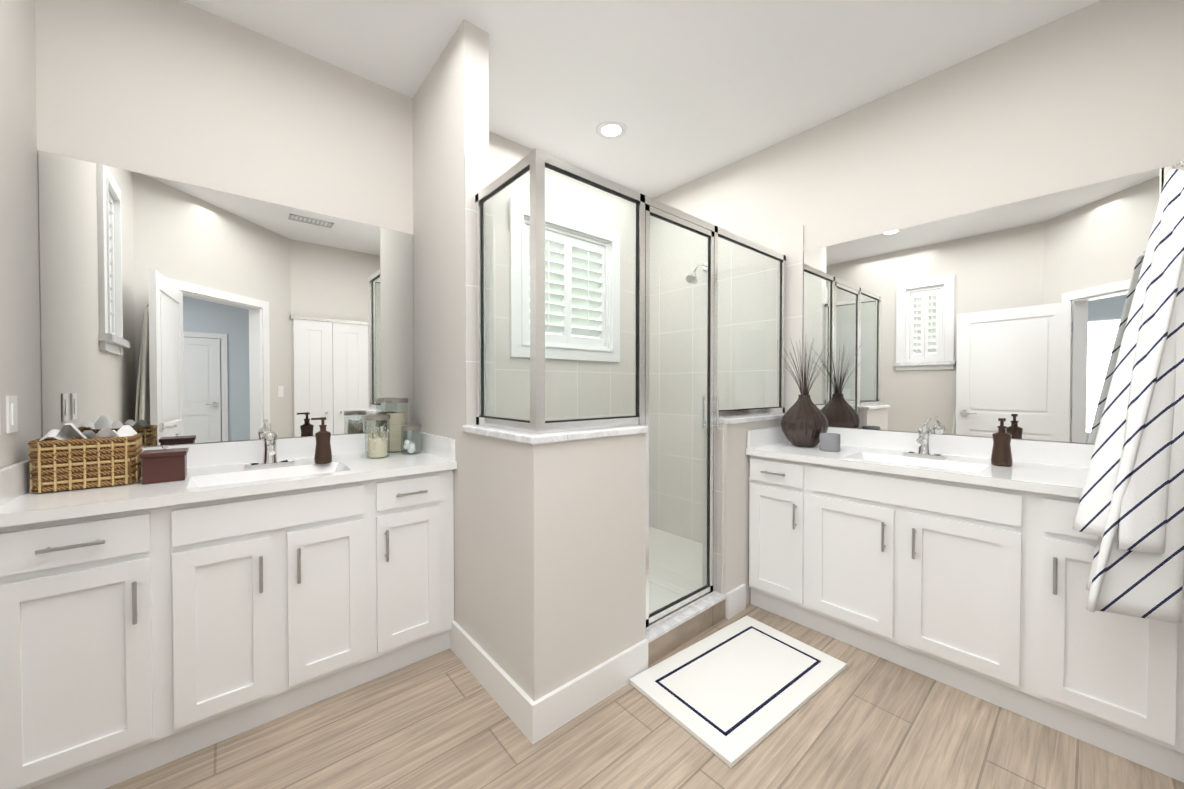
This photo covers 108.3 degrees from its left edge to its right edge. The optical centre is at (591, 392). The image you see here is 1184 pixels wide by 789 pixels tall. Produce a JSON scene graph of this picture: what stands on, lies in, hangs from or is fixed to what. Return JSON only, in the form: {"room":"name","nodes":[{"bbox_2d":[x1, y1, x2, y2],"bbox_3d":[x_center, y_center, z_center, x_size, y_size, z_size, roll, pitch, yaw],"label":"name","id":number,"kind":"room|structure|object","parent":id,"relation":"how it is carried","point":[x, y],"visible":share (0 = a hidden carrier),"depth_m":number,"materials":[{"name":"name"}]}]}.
{"room":"bathroom","nodes":[
{"label":"bathroom","id":0,"kind":"room"},
{"bbox_2d":[0,0,41,468],"bbox_3d":[-1.346,-0.204,0.681,0.120,2.880,2.250,-1,1,-41],"label":"wall","id":1,"kind":"structure","parent":0,"point":[20,364],"depth_m":1.42,"materials":[{"name":"white paint"}]},
{"bbox_2d":[6,395,17,432],"bbox_3d":[-1.833,0.067,1.354,0.008,0.116,0.072,-1,1,-41],"label":"switch plate","id":2,"kind":"object","parent":1,"relation":"attached to","point":[11,414],"visible":0.93,"depth_m":1.34,"materials":[{"name":"white plastic"}]},
{"bbox_2d":[35,0,634,446],"bbox_3d":[-0.802,-0.231,2.707,3.580,2.880,0.120,-1,1,-41],"label":"wall","id":3,"kind":"structure","parent":0,"point":[179,90],"depth_m":1.92,"materials":[{"name":"white paint"}]},
{"bbox_2d":[38,150,413,446],"bbox_3d":[-1.521,-0.338,2.004,1.327,1.107,0.006,-1,1,-41],"label":"mirror","id":4,"kind":"object","parent":3,"relation":"attached to","point":[174,312],"visible":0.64,"depth_m":1.87,"materials":[{"name":"silver metal"}]},
{"bbox_2d":[509,197,619,361],"bbox_3d":[-0.199,-0.765,3.188,0.996,1.043,0.162,-1,1,-41],"label":"window","id":5,"kind":"structure","parent":3,"relation":"in","point":[571,353],"depth_m":3.09,"materials":[{"name":"white wood"}]},
{"bbox_2d":[524,219,607,348],"bbox_3d":[-0.188,-0.765,3.175,0.786,0.833,0.068,-1,1,-41],"label":"window shutter","id":6,"kind":"object","parent":5,"relation":"attached to","point":[573,291],"depth_m":3.19,"materials":[{"name":"white wood"}]},
{"bbox_2d":[552,260,651,420],"bbox_3d":[-0.206,0.051,3.133,1.885,2.255,0.012,-1,1,-41],"label":"shower wall tile","id":7,"kind":"structure","parent":3,"relation":"attached to","point":[608,375],"depth_m":3.41,"materials":[{"name":"beige tile"}]},
{"bbox_2d":[412,19,488,631],"bbox_3d":[-0.747,-0.224,2.220,0.120,2.880,0.690,-1,1,-41],"label":"wall","id":8,"kind":"structure","parent":0,"point":[450,100],"depth_m":2.06,"materials":[{"name":"white paint"}]},
{"bbox_2d":[464,161,551,424],"bbox_3d":[-0.551,0.065,2.096,0.012,2.255,1.100,-1,1,-41],"label":"shower wall tile","id":9,"kind":"structure","parent":8,"relation":"attached to","point":[475,181],"depth_m":1.99,"materials":[{"name":"beige tile"}]},
{"bbox_2d":[181,0,1099,197],"bbox_3d":[-0.078,-1.644,-1.234,7.580,0.050,7.020,-1,1,-41],"label":"ceiling","id":10,"kind":"structure","parent":0,"point":[684,91],"depth_m":2.11,"materials":[{"name":"white paint"}]},
{"bbox_2d":[596,121,626,138],"bbox_3d":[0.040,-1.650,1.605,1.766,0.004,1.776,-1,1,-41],"label":"recessed light","id":11,"kind":"object","parent":10,"relation":"in","point":[608,129],"visible":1,"depth_m":2.71,"materials":[{"name":"white"}]},
{"bbox_2d":[105,603,1183,788],"bbox_3d":[0.300,1.251,1.438,3.580,0.050,3.510,-1,1,-41],"label":"floor","id":12,"kind":"structure","parent":0,"point":[862,720],"depth_m":1.48,"materials":[{"name":"brown wood"}]},
{"bbox_2d":[0,421,456,788],"bbox_3d":[-1.324,0.676,1.787,1.329,1.090,0.610,-1,1,-41],"label":"bathroom vanity","id":13,"kind":"object","parent":12,"relation":"on","point":[222,591],"visible":0.98,"depth_m":1.47,"materials":[{"name":"white wood"}]},
{"bbox_2d":[28,423,142,492],"bbox_3d":[-1.758,0.211,1.499,0.246,0.220,0.176,-1,1,-41],"label":"wicker basket","id":14,"kind":"object","parent":13,"relation":"on","point":[69,456],"visible":0.96,"depth_m":1.45,"materials":[{"name":"brown wicker"}]},
{"bbox_2d":[139,446,188,483],"bbox_3d":[-1.581,0.260,1.585,0.120,0.126,0.120,-1,1,-41],"label":"box","id":15,"kind":"object","parent":13,"relation":"on","point":[165,464],"visible":1,"depth_m":1.55,"materials":[{"name":"red wood"}]},
{"bbox_2d":[311,417,331,463],"bbox_3d":[-1.221,0.215,1.933,0.080,0.207,0.070,-1,1,-41],"label":"soap dispenser","id":16,"kind":"object","parent":13,"relation":"on","point":[323,453],"visible":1,"depth_m":1.91,"materials":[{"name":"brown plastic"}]},
{"bbox_2d":[364,414,389,458],"bbox_3d":[-1.052,0.211,2.097,0.114,0.209,0.114,-1,1,-41],"label":"jar","id":17,"kind":"object","parent":13,"relation":"on","point":[377,445],"visible":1,"depth_m":2.07,"materials":[{"name":"clear glass"}]},
{"bbox_2d":[384,398,407,452],"bbox_3d":[-1.047,0.171,2.291,0.116,0.284,0.116,-1,1,-41],"label":"jar","id":18,"kind":"object","parent":13,"relation":"on","point":[397,421],"visible":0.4,"depth_m":2.25,"materials":[{"name":"clear glass"}]},
{"bbox_2d":[400,424,421,453],"bbox_3d":[-0.933,0.240,2.208,0.100,0.149,0.100,-1,1,-41],"label":"jar","id":19,"kind":"object","parent":13,"relation":"on","point":[409,445],"visible":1,"depth_m":2.18,"materials":[{"name":"clear glass"}]},
{"bbox_2d":[466,419,781,700],"bbox_3d":[0.375,0.691,2.370,2.005,1.045,0.560,-1,1,-41],"label":"wall","id":20,"kind":"structure","parent":12,"relation":"on","point":[556,565],"depth_m":1.69,"materials":[{"name":"white paint"}]},
{"bbox_2d":[450,584,745,743],"bbox_3d":[0.086,1.148,2.233,1.411,0.135,0.751,-1,1,-41],"label":"baseboard","id":21,"kind":"structure","parent":20,"relation":"attached to","point":[542,717],"depth_m":1.68,"materials":[{"name":"white wood"}]},
{"bbox_2d":[462,413,784,444],"bbox_3d":[0.370,0.154,2.345,2.011,0.030,0.576,-1,1,-41],"label":"ledge","id":22,"kind":"object","parent":20,"relation":"on","point":[529,437],"depth_m":1.70,"materials":[{"name":"white stone"}]},
{"bbox_2d":[475,148,785,630],"bbox_3d":[0.386,0.093,2.368,1.950,1.979,0.537,-1,1,-41],"label":"shower enclosure","id":23,"kind":"object","parent":22,"relation":"on","point":[535,162],"visible":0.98,"depth_m":1.93,"materials":[{"name":"clear glass"}]},
{"bbox_2d":[646,586,726,665],"bbox_3d":[0.436,1.152,2.147,0.638,0.130,0.148,-1,1,-41],"label":"sill","id":24,"kind":"structure","parent":20,"relation":"attached to","point":[666,637],"depth_m":2.08,"materials":[{"name":"white stone"}]},
{"bbox_2d":[696,418,722,593],"bbox_3d":[0.917,0.676,2.644,0.772,1.020,0.012,-1,1,-41],"label":"shower wall tile","id":25,"kind":"structure","parent":20,"relation":"attached to","point":[701,507],"depth_m":2.38,"materials":[{"name":"beige tile"}]},
{"bbox_2d":[649,527,702,612],"bbox_3d":[0.154,1.197,2.727,1.885,0.025,1.120,-1,1,-41],"label":"pan","id":26,"kind":"object","parent":12,"relation":"on","point":[689,547],"depth_m":2.89,"materials":[{"name":"tile"}]},
{"bbox_2d":[629,616,846,767],"bbox_3d":[0.643,1.209,1.846,0.840,0.022,0.500,-1,1,-37],"label":"rug","id":27,"kind":"object","parent":12,"relation":"on","point":[733,694],"visible":1,"depth_m":1.77,"materials":[{"name":"white fabric"}]},
{"bbox_2d":[746,417,1183,782],"bbox_3d":[1.576,0.673,2.033,0.610,1.090,1.501,-1,1,-41],"label":"bathroom vanity","id":28,"kind":"object","parent":12,"relation":"on","point":[962,563],"visible":0.88,"depth_m":1.75,"materials":[{"name":"white wood"}]},
{"bbox_2d":[777,335,847,446],"bbox_3d":[1.254,-0.014,2.511,0.299,0.648,0.375,0,1,-2],"label":"vase","id":29,"kind":"object","parent":28,"relation":"on","point":[804,422],"visible":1,"depth_m":2.44,"materials":[{"name":"brown ceramic"}]},
{"bbox_2d":[820,433,839,451],"bbox_3d":[1.288,0.267,2.316,0.099,0.092,0.099,-1,1,-41],"label":"candle jar","id":30,"kind":"object","parent":28,"relation":"on","point":[829,442],"visible":1,"depth_m":2.28,"materials":[{"name":"grey"}]},
{"bbox_2d":[991,418,1012,466],"bbox_3d":[1.792,0.215,1.872,0.080,0.207,0.070,-1,1,-41],"label":"soap dispenser","id":31,"kind":"object","parent":28,"relation":"on","point":[1001,455],"visible":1,"depth_m":1.86,"materials":[{"name":"brown ceramic"}]},
{"bbox_2d":[650,0,1183,443],"bbox_3d":[1.488,-0.230,2.692,0.120,2.880,2.880,-1,1,-41],"label":"wall","id":32,"kind":"structure","parent":0,"point":[1093,93],"depth_m":2.10,"materials":[{"name":"white paint"}]},
{"bbox_2d":[649,225,803,540],"bbox_3d":[0.934,0.050,3.241,0.012,2.255,1.290,-1,1,-41],"label":"shower wall tile","id":33,"kind":"structure","parent":32,"relation":"attached to","point":[787,243],"depth_m":3.30,"materials":[{"name":"beige tile"}]},
{"bbox_2d":[686,262,706,283],"bbox_3d":[0.793,-0.904,3.207,0.228,0.186,0.090,-1,1,-41],"label":"shower head","id":34,"kind":"object","parent":33,"relation":"attached to","point":[690,279],"depth_m":3.17},
{"bbox_2d":[803,166,1171,443],"bbox_3d":[1.812,-0.341,2.211,0.006,1.107,1.400,-1,1,-41],"label":"mirror","id":35,"kind":"object","parent":32,"relation":"attached to","point":[981,322],"visible":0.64,"depth_m":2.08,"materials":[{"name":"silver metal"}]},
{"bbox_3d":[1.853,-0.211,1.188,1.280,2.880,0.120,-1,1,-41],"label":"wall","id":36,"kind":"structure","parent":0,"visible":0},
{"bbox_2d":[1176,159,1183,166],"bbox_3d":[1.772,-0.666,1.247,0.044,0.052,0.083,-1,1,-41],"label":"towel hook","id":37,"kind":"object","parent":36,"relation":"attached to","point":[1180,163],"visible":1,"depth_m":1.27,"materials":[{"name":"silver metal"}]},
{"bbox_2d":[1072,169,1183,622],"bbox_3d":[1.593,-0.031,1.247,0.403,1.282,0.246,-1,1,-41],"label":"hanging towel","id":38,"kind":"object","parent":37,"relation":"hanging from","point":[1130,512],"visible":1,"depth_m":1.19,"materials":[{"name":"white fabric"}]},
{"label":"outside","id":39,"kind":"structure","parent":0,"visible":0},
{"bbox_2d":[529,234,597,338],"bbox_3d":[-0.291,-0.767,3.295,1.316,1.463,0.001,-1,1,-41],"label":"sky","id":40,"kind":"structure","parent":39,"point":[572,306],"depth_m":3.43,"materials":[{"name":"white"}]}
]}

